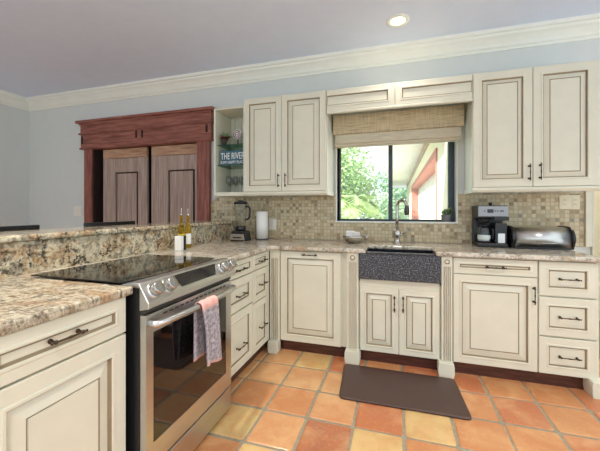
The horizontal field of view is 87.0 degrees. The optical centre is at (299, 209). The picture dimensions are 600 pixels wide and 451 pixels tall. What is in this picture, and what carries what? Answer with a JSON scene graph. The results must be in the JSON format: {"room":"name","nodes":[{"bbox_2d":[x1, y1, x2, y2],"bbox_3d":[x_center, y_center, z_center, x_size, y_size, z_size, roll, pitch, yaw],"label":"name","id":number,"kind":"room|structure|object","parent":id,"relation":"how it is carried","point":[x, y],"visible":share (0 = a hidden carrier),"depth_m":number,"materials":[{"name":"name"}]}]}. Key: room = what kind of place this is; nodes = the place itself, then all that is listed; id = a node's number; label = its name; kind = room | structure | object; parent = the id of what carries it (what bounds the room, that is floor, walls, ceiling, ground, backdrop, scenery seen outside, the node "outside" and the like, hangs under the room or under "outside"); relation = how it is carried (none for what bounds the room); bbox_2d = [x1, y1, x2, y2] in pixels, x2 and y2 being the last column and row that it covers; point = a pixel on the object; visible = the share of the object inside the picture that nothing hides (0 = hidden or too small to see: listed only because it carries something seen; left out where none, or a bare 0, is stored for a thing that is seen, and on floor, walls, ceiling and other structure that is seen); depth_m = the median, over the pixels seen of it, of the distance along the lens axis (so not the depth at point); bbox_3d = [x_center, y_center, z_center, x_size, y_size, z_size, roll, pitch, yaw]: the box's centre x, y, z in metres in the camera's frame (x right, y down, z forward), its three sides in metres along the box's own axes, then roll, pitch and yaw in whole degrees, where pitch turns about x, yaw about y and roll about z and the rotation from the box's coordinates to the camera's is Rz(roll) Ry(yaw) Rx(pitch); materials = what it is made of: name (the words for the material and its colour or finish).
{"room":"kitchen","nodes":[
{"label":"kitchen","id":0,"kind":"room"},
{"bbox_2d":[0,104,29,225],"bbox_3d":[-4.725,-0.172,1.969,0.120,2.789,5.400,0,0,17],"label":"wall","id":1,"kind":"structure","parent":0,"point":[14,122],"depth_m":4.36,"materials":[{"name":"paint"}]},
{"bbox_2d":[0,90,28,110],"bbox_3d":[-4.614,-1.490,1.935,0.112,0.152,5.400,0,0,17],"label":"trim","id":2,"kind":"structure","parent":1,"relation":"attached to","point":[6,98],"depth_m":4.29,"materials":[{"name":"white paint"}]},
{"bbox_2d":[0,0,599,96],"bbox_3d":[-1.171,-1.616,-0.393,8.300,0.100,8.150,0,0,17],"label":"ceiling","id":3,"kind":"structure","parent":0,"point":[47,46],"depth_m":2.76,"materials":[{"name":"paint"}]},
{"bbox_2d":[386,13,409,27],"bbox_3d":[0.807,-1.554,2.606,0.184,0.022,0.184,0,0,17],"label":"recessed light","id":4,"kind":"object","parent":3,"relation":"in","point":[397,20],"visible":1,"depth_m":2.59,"materials":[{"name":"white paint"}]},
{"bbox_2d":[30,38,599,321],"bbox_3d":[-0.007,-0.172,3.434,8.300,2.789,0.150,0,0,17],"label":"wall","id":5,"kind":"structure","parent":0,"point":[56,159],"depth_m":3.68,"materials":[{"name":"paint"}]},
{"bbox_2d":[74,206,81,215],"bbox_3d":[-2.999,0.013,4.258,0.135,0.130,0.014,0,0,17],"label":"light switch","id":6,"kind":"object","parent":5,"relation":"attached to","point":[77,209],"visible":1,"depth_m":4.25,"materials":[{"name":"white plastic"}]},
{"bbox_2d":[103,147,148,223],"bbox_3d":[-2.252,0.211,4.077,0.710,2.000,0.039,0,0,17],"label":"door","id":7,"kind":"structure","parent":5,"relation":"in","point":[125,194],"depth_m":4.07,"materials":[{"name":"brown wood"}]},
{"bbox_2d":[75,106,214,222],"bbox_3d":[-1.939,0.025,3.970,2.060,2.395,0.241,0,0,17],"label":"trim","id":8,"kind":"structure","parent":5,"relation":"attached to","point":[191,125],"depth_m":3.87,"materials":[{"name":"red wood"}]},
{"bbox_2d":[151,143,196,222],"bbox_3d":[-1.515,0.211,3.853,0.700,2.000,0.039,0,0,17],"label":"door","id":9,"kind":"structure","parent":5,"relation":"in","point":[173,185],"depth_m":3.86,"materials":[{"name":"brown wood"}]},
{"bbox_2d":[214,105,257,196],"bbox_3d":[-0.680,-0.599,3.387,0.348,0.911,0.329,0,0,17],"label":"upper cabinet","id":10,"kind":"object","parent":5,"relation":"attached to","point":[226,119],"visible":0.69,"depth_m":3.42,"materials":[{"name":"beige paint"}]},
{"bbox_2d":[220,132,230,145],"bbox_3d":[-0.782,-0.756,3.314,0.146,0.153,0.154,0,0,17],"label":"potted succulent","id":11,"kind":"object","parent":10,"relation":"on","point":[224,137],"visible":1,"depth_m":3.29,"materials":[{"name":"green plant"}]},
{"bbox_2d":[221,139,226,145],"bbox_3d":[-0.796,-0.709,3.319,0.072,0.058,0.072,0,0,17],"label":"pot","id":12,"kind":"object","parent":11,"relation":"on","point":[223,141],"depth_m":3.29,"materials":[{"name":"red ceramic"}]},
{"bbox_2d":[220,150,242,164],"bbox_3d":[-0.700,-0.543,3.280,0.288,0.148,0.017,0,0,17],"label":"wooden sign","id":13,"kind":"object","parent":10,"relation":"on","point":[234,157],"visible":0.92,"depth_m":3.28,"materials":[{"name":"blue wood"}]},
{"bbox_2d":[233,129,242,146],"bbox_3d":[-0.666,-0.772,3.379,0.114,0.185,0.048,0,0,17],"label":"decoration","id":14,"kind":"object","parent":10,"relation":"on","point":[237,134],"visible":1,"depth_m":3.37,"materials":[{"name":"white ceramic"}]},
{"bbox_2d":[269,218,275,229],"bbox_3d":[-0.300,0.153,3.428,0.087,0.124,0.009,0,0,17],"label":"wall outlet","id":15,"kind":"object","parent":5,"relation":"attached to","point":[272,221],"visible":1,"depth_m":3.42,"materials":[{"name":"white plastic"}]},
{"bbox_2d":[243,90,333,195],"bbox_3d":[-0.111,-0.624,3.186,0.854,0.965,0.382,0,0,17],"label":"upper cabinet","id":16,"kind":"object","parent":5,"relation":"attached to","point":[289,139],"visible":1,"depth_m":3.03,"materials":[{"name":"beige paint"}]},
{"bbox_2d":[26,13,599,110],"bbox_3d":[0.014,-1.490,3.290,8.177,0.152,0.112,0,0,17],"label":"trim","id":17,"kind":"structure","parent":5,"relation":"attached to","point":[584,27],"depth_m":3.13,"materials":[{"name":"white paint"}]},
{"bbox_2d":[336,142,457,223],"bbox_3d":[0.931,-0.392,3.143,1.135,1.037,0.165,0,0,17],"label":"window","id":18,"kind":"structure","parent":5,"relation":"in","point":[390,219],"depth_m":3.12,"materials":[{"name":"black metal"}]},
{"bbox_2d":[441,207,451,221],"bbox_3d":[1.376,0.039,2.964,0.113,0.143,0.106,0,0,17],"label":"potted plant","id":19,"kind":"object","parent":18,"relation":"on","point":[446,217],"visible":1,"depth_m":2.94,"materials":[{"name":"green plant"}]},
{"bbox_2d":[211,192,583,246],"bbox_3d":[0.654,0.080,3.148,3.574,0.457,0.010,0,0,17],"label":"backsplash","id":20,"kind":"structure","parent":5,"relation":"attached to","point":[297,217],"depth_m":3.09,"materials":[{"name":"tile"}]},
{"bbox_2d":[333,104,463,148],"bbox_3d":[0.900,-0.767,2.997,1.166,0.320,0.131,0,0,17],"label":"roman shade","id":21,"kind":"object","parent":5,"relation":"attached to","point":[440,124],"visible":1,"depth_m":2.93,"materials":[{"name":"beige fabric"}]},
{"bbox_2d":[327,74,472,114],"bbox_3d":[0.873,-0.993,2.901,1.206,0.220,0.355,0,0,17],"label":"upper cabinet","id":22,"kind":"object","parent":5,"relation":"attached to","point":[454,89],"visible":1,"depth_m":2.72,"materials":[{"name":"beige paint"}]},
{"bbox_2d":[464,60,599,194],"bbox_3d":[1.879,-0.624,2.581,0.915,0.965,0.382,0,0,17],"label":"upper cabinet","id":23,"kind":"object","parent":5,"relation":"attached to","point":[532,129],"visible":1,"depth_m":2.43,"materials":[{"name":"beige paint"}]},
{"bbox_2d":[559,195,579,208],"bbox_3d":[2.260,-0.066,2.649,0.145,0.118,0.009,0,0,17],"label":"wall outlet","id":24,"kind":"object","parent":5,"relation":"attached to","point":[565,201],"visible":1,"depth_m":2.65,"materials":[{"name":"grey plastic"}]},
{"bbox_2d":[562,198,566,205],"bbox_3d":[2.225,-0.066,2.656,0.034,0.068,0.003,0,0,17],"label":"socket","id":25,"kind":"object","parent":24,"relation":"attached to","point":[564,200],"depth_m":2.66,"materials":[{"name":"grey plastic"}]},
{"bbox_2d":[572,198,577,205],"bbox_3d":[2.294,-0.066,2.635,0.034,0.068,0.003,0,0,17],"label":"socket","id":26,"kind":"object","parent":24,"relation":"attached to","point":[574,200],"depth_m":2.63,"materials":[{"name":"grey plastic"}]},
{"bbox_2d":[584,191,593,254],"bbox_3d":[2.411,0.148,2.682,0.057,2.150,0.180,0,0,17],"label":"trim","id":27,"kind":"structure","parent":5,"relation":"attached to","point":[588,195],"depth_m":2.60,"materials":[{"name":"beige paint"}]},
{"bbox_2d":[193,322,599,450],"bbox_3d":[-0.793,1.253,0.851,8.300,0.060,5.550,0,0,17],"label":"floor","id":28,"kind":"structure","parent":0,"point":[286,400],"depth_m":1.88,"materials":[{"name":"orange tile"}]},
{"bbox_2d":[0,225,39,231],"bbox_3d":[-1.920,0.659,1.868,0.423,1.129,0.470,0,0,17],"label":"bar stool","id":29,"kind":"object","parent":28,"relation":"on","point":[23,227],"visible":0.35,"depth_m":1.91,"materials":[{"name":"black plastic"}]},
{"bbox_2d":[0,297,125,450],"bbox_3d":[-1.151,0.784,0.852,0.693,0.878,1.064,0,0,17],"label":"base cabinet","id":30,"kind":"object","parent":28,"relation":"on","point":[63,379],"visible":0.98,"depth_m":1.04,"materials":[{"name":"beige paint"}]},
{"bbox_2d":[0,276,132,336],"bbox_3d":[-1.177,0.327,0.850,0.707,0.035,1.125,0,0,17],"label":"countertop","id":31,"kind":"structure","parent":30,"relation":"on","point":[25,302],"depth_m":1.12,"materials":[{"name":"beige stone"}]},
{"bbox_2d":[83,221,134,226],"bbox_3d":[-1.693,0.659,2.614,0.423,1.129,0.470,0,0,17],"label":"bar stool","id":32,"kind":"object","parent":28,"relation":"on","point":[119,222],"visible":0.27,"depth_m":2.48,"materials":[{"name":"black plastic"}]},
{"bbox_2d":[31,254,236,450],"bbox_3d":[-0.797,0.758,1.702,0.731,0.931,0.720,0,0,17],"label":"range","id":33,"kind":"object","parent":28,"relation":"on","point":[173,401],"visible":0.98,"depth_m":1.46,"materials":[{"name":"silver metal"}]},
{"bbox_2d":[31,254,214,283],"bbox_3d":[-0.873,0.304,1.725,0.573,0.005,0.712,0,0,17],"label":"cooktop","id":34,"kind":"object","parent":33,"relation":"in","point":[129,270],"depth_m":1.60,"materials":[{"name":"black glass"}]},
{"bbox_2d":[193,295,221,366],"bbox_3d":[-0.459,0.614,1.589,0.069,0.345,0.183,0,0,17],"label":"dish towel","id":35,"kind":"object","parent":33,"relation":"hanging from","point":[206,334],"visible":0.99,"depth_m":1.57,"materials":[{"name":"pink fabric"}]},
{"bbox_2d":[229,256,251,382],"bbox_3d":[-0.720,0.784,2.303,0.673,0.878,0.458,0,0,17],"label":"base cabinet","id":36,"kind":"object","parent":28,"relation":"on","point":[241,297],"visible":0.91,"depth_m":2.27,"materials":[{"name":"beige paint"}]},
{"bbox_2d":[246,250,268,366],"bbox_3d":[-0.605,0.784,2.683,0.673,0.878,0.331,0,0,17],"label":"base cabinet","id":37,"kind":"object","parent":28,"relation":"on","point":[260,262],"visible":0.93,"depth_m":2.57,"materials":[{"name":"beige paint"}]},
{"bbox_2d":[268,250,280,353],"bbox_3d":[-0.219,0.784,2.738,0.090,0.878,0.106,0,0,17],"label":"post","id":38,"kind":"object","parent":28,"relation":"on","point":[274,344],"visible":0.98,"depth_m":2.75,"materials":[{"name":"beige paint"}]},
{"bbox_2d":[281,250,343,356],"bbox_3d":[0.173,0.784,2.936,0.539,0.878,0.658,0,0,17],"label":"dishwasher","id":39,"kind":"object","parent":28,"relation":"on","point":[311,281],"visible":0.93,"depth_m":2.66,"materials":[{"name":"beige paint"}]},
{"bbox_2d":[343,253,454,378],"bbox_3d":[0.823,0.784,2.726,0.824,0.878,0.680,0,0,17],"label":"base cabinet","id":40,"kind":"object","parent":28,"relation":"on","point":[393,322],"visible":0.96,"depth_m":2.45,"materials":[{"name":"beige paint"}]},
{"bbox_2d":[17,238,599,277],"bbox_3d":[0.409,0.327,2.086,3.023,0.035,2.161,0,0,17],"label":"countertop","id":41,"kind":"structure","parent":40,"relation":"on","point":[238,250],"depth_m":2.52,"materials":[{"name":"beige stone"}]},
{"bbox_2d":[175,235,185,250],"bbox_3d":[-0.921,0.254,2.431,0.055,0.110,0.064,0,0,17],"label":"carton","id":42,"kind":"object","parent":41,"relation":"on","point":[180,241],"visible":1,"depth_m":2.40,"materials":[{"name":"white cardboard"}]},
{"bbox_2d":[178,208,184,235],"bbox_3d":[-0.956,0.147,2.547,0.051,0.322,0.051,0,0,17],"label":"oil bottle","id":43,"kind":"object","parent":41,"relation":"on","point":[181,231],"visible":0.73,"depth_m":2.53,"materials":[{"name":"yellow glass"}]},
{"bbox_2d":[185,210,190,247],"bbox_3d":[-0.923,0.147,2.604,0.051,0.322,0.051,0,0,17],"label":"oil bottle","id":44,"kind":"object","parent":41,"relation":"on","point":[188,226],"visible":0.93,"depth_m":2.59,"materials":[{"name":"yellow glass"}]},
{"bbox_2d":[230,200,250,240],"bbox_3d":[-0.581,0.105,3.181,0.205,0.407,0.158,0,0,17],"label":"blender","id":45,"kind":"object","parent":41,"relation":"on","point":[241,234],"visible":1,"depth_m":3.13,"materials":[{"name":"black plastic"}]},
{"bbox_2d":[256,209,267,239],"bbox_3d":[-0.396,0.146,3.306,0.129,0.324,0.129,0,0,-36],"label":"paper towel holder","id":46,"kind":"object","parent":41,"relation":"on","point":[261,216],"visible":1,"depth_m":3.25,"materials":[{"name":"white paper"}]},
{"bbox_2d":[342,233,367,242],"bbox_3d":[0.502,0.262,2.950,0.214,0.094,0.216,0,0,-21],"label":"metal bowl","id":47,"kind":"object","parent":41,"relation":"on","point":[350,239],"visible":0.94,"depth_m":2.88,"materials":[{"name":"silver metal"}]},
{"bbox_2d":[346,231,353,235],"bbox_3d":[0.472,0.229,2.969,0.076,0.072,0.030,0,0,3],"label":"paper packet","id":48,"kind":"object","parent":47,"relation":"in","point":[348,233],"visible":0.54,"depth_m":2.96,"materials":[{"name":"white paper"}]},
{"bbox_2d":[352,232,359,235],"bbox_3d":[0.522,0.234,2.939,0.076,0.063,0.027,0,0,26],"label":"paper packet","id":49,"kind":"object","parent":47,"relation":"in","point":[353,233],"visible":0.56,"depth_m":2.93,"materials":[{"name":"white paper"}]},
{"bbox_2d":[359,249,440,283],"bbox_3d":[0.805,0.439,2.584,0.604,0.216,0.342,0,0,17],"label":"farmhouse sink","id":50,"kind":"object","parent":41,"relation":"in","point":[375,264],"visible":0.98,"depth_m":2.42,"materials":[{"name":"grey stone"}]},
{"bbox_2d":[366,249,435,255],"bbox_3d":[0.820,0.441,2.604,0.584,0.212,0.296,0,0,17],"label":"basin","id":51,"kind":"object","parent":50,"relation":"in","point":[369,250],"depth_m":2.70,"materials":[{"name":"black stone"}]},
{"bbox_2d":[392,198,409,243],"bbox_3d":[0.909,0.102,2.842,0.079,0.414,0.165,0,0,-38],"label":"kitchen faucet","id":52,"kind":"object","parent":41,"relation":"on","point":[397,234],"visible":1,"depth_m":2.85,"materials":[{"name":"silver metal"}]},
{"bbox_2d":[472,202,508,247],"bbox_3d":[1.620,0.122,2.700,0.228,0.373,0.226,0,0,17],"label":"coffee maker","id":53,"kind":"object","parent":41,"relation":"on","point":[489,229],"visible":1,"depth_m":2.62,"materials":[{"name":"black plastic"}]},
{"bbox_2d":[478,218,489,222],"bbox_3d":[1.570,0.088,2.693,0.090,0.040,0.090,0,0,17],"label":"basket","id":54,"kind":"object","parent":53,"relation":"on","point":[480,220],"depth_m":2.66,"materials":[{"name":"black plastic"}]},
{"bbox_2d":[507,225,575,249],"bbox_3d":[1.931,0.218,2.574,0.419,0.176,0.266,0,0,17],"label":"bin","id":55,"kind":"object","parent":41,"relation":"on","point":[523,237],"visible":0.9,"depth_m":2.48,"materials":[{"name":"metal"}]},
{"bbox_2d":[339,364,471,419],"bbox_3d":[0.673,1.214,2.155,0.812,0.016,0.458,0,0,17],"label":"floor mat","id":56,"kind":"object","parent":28,"relation":"on","point":[429,394],"visible":1,"depth_m":2.11,"materials":[{"name":"brown plastic"}]},
{"bbox_2d":[452,257,536,382],"bbox_3d":[1.472,0.784,2.540,0.536,0.878,0.658,0,0,17],"label":"base cabinet","id":57,"kind":"object","parent":28,"relation":"on","point":[494,301],"visible":0.94,"depth_m":2.26,"materials":[{"name":"beige paint"}]},
{"bbox_2d":[535,260,599,399],"bbox_3d":[1.902,0.784,2.398,0.366,0.878,0.680,0,0,17],"label":"base cabinet","id":58,"kind":"object","parent":28,"relation":"on","point":[567,292],"visible":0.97,"depth_m":2.13,"materials":[{"name":"beige paint"}]},
{"bbox_2d":[594,191,599,351],"bbox_3d":[3.301,-0.097,3.054,1.750,2.760,1.050,0,0,17],"label":"wall","id":59,"kind":"structure","parent":0,"point":[596,193],"depth_m":3.50,"materials":[{"name":"beige paint"}]},
{"bbox_3d":[-1.321,0.688,1.866,0.158,1.071,3.586,0,0,17],"label":"wall","id":60,"kind":"structure","parent":0,"visible":0},
{"bbox_2d":[0,220,237,242],"bbox_3d":[-1.407,0.134,1.867,0.392,0.032,3.636,0,0,17],"label":"countertop","id":61,"kind":"structure","parent":60,"relation":"on","point":[40,234],"depth_m":1.91,"materials":[{"name":"stone"}]},
{"bbox_2d":[0,223,237,277],"bbox_3d":[-1.189,0.230,1.988,0.020,0.156,3.276,0,0,17],"label":"backsplash","id":62,"kind":"structure","parent":60,"relation":"attached to","point":[25,257],"depth_m":1.82,"materials":[{"name":"beige stone"}]},
{"label":"outside","id":63,"kind":"structure","parent":0,"visible":0},
{"bbox_3d":[4.560,1.280,13.547,1.850,0.085,21.840,0,0,17],"label":"path","id":64,"kind":"object","parent":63,"visible":0},
{"bbox_2d":[372,167,406,218],"bbox_3d":[7.235,-0.925,22.244,4.717,4.505,4.635,0,0,17],"label":"leafy tree","id":65,"kind":"object","parent":64,"relation":"on","point":[399,193],"visible":0.25,"depth_m":22.11,"materials":[{"name":"green plant"}]},
{"bbox_2d":[379,194,407,218],"bbox_3d":[3.423,0.329,11.327,1.251,1.845,1.290,0,0,17],"label":"flowering shrub","id":66,"kind":"object","parent":64,"relation":"on","point":[385,210],"visible":0.25,"depth_m":11.30,"materials":[{"name":"green plant"}]},
{"bbox_2d":[379,142,447,219],"bbox_3d":[4.233,-0.477,10.427,2.660,3.400,15.000,0,0,17],"label":"house exterior","id":67,"kind":"structure","parent":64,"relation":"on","point":[422,169],"depth_m":7.14,"materials":[{"name":"beige paint"}]},
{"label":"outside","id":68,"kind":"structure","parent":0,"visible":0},
{"bbox_3d":[-3.285,1.283,15.934,14.550,0.080,21.840,0,0,17],"label":"ground","id":69,"kind":"structure","parent":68,"visible":0},
{"bbox_2d":[341,212,354,218],"bbox_3d":[1.288,0.655,7.751,1.258,1.202,1.132,0,0,-27],"label":"flowering shrub","id":70,"kind":"object","parent":69,"relation":"on","point":[344,215],"visible":0.02,"depth_m":7.87,"materials":[{"name":"green plant"}]},
{"bbox_2d":[341,147,383,218],"bbox_3d":[1.941,-1.291,14.932,4.154,5.114,4.134,0,0,17],"label":"leafy tree","id":71,"kind":"object","parent":69,"relation":"on","point":[350,178],"visible":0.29,"depth_m":13.91,"materials":[{"name":"green plant"}]},
{"bbox_2d":[341,194,383,218],"bbox_3d":[1.797,0.340,10.691,2.276,1.821,2.178,0,0,17],"label":"palm","id":72,"kind":"object","parent":69,"relation":"on","point":[349,203],"visible":0.7,"depth_m":10.15,"materials":[{"name":"green plant"}]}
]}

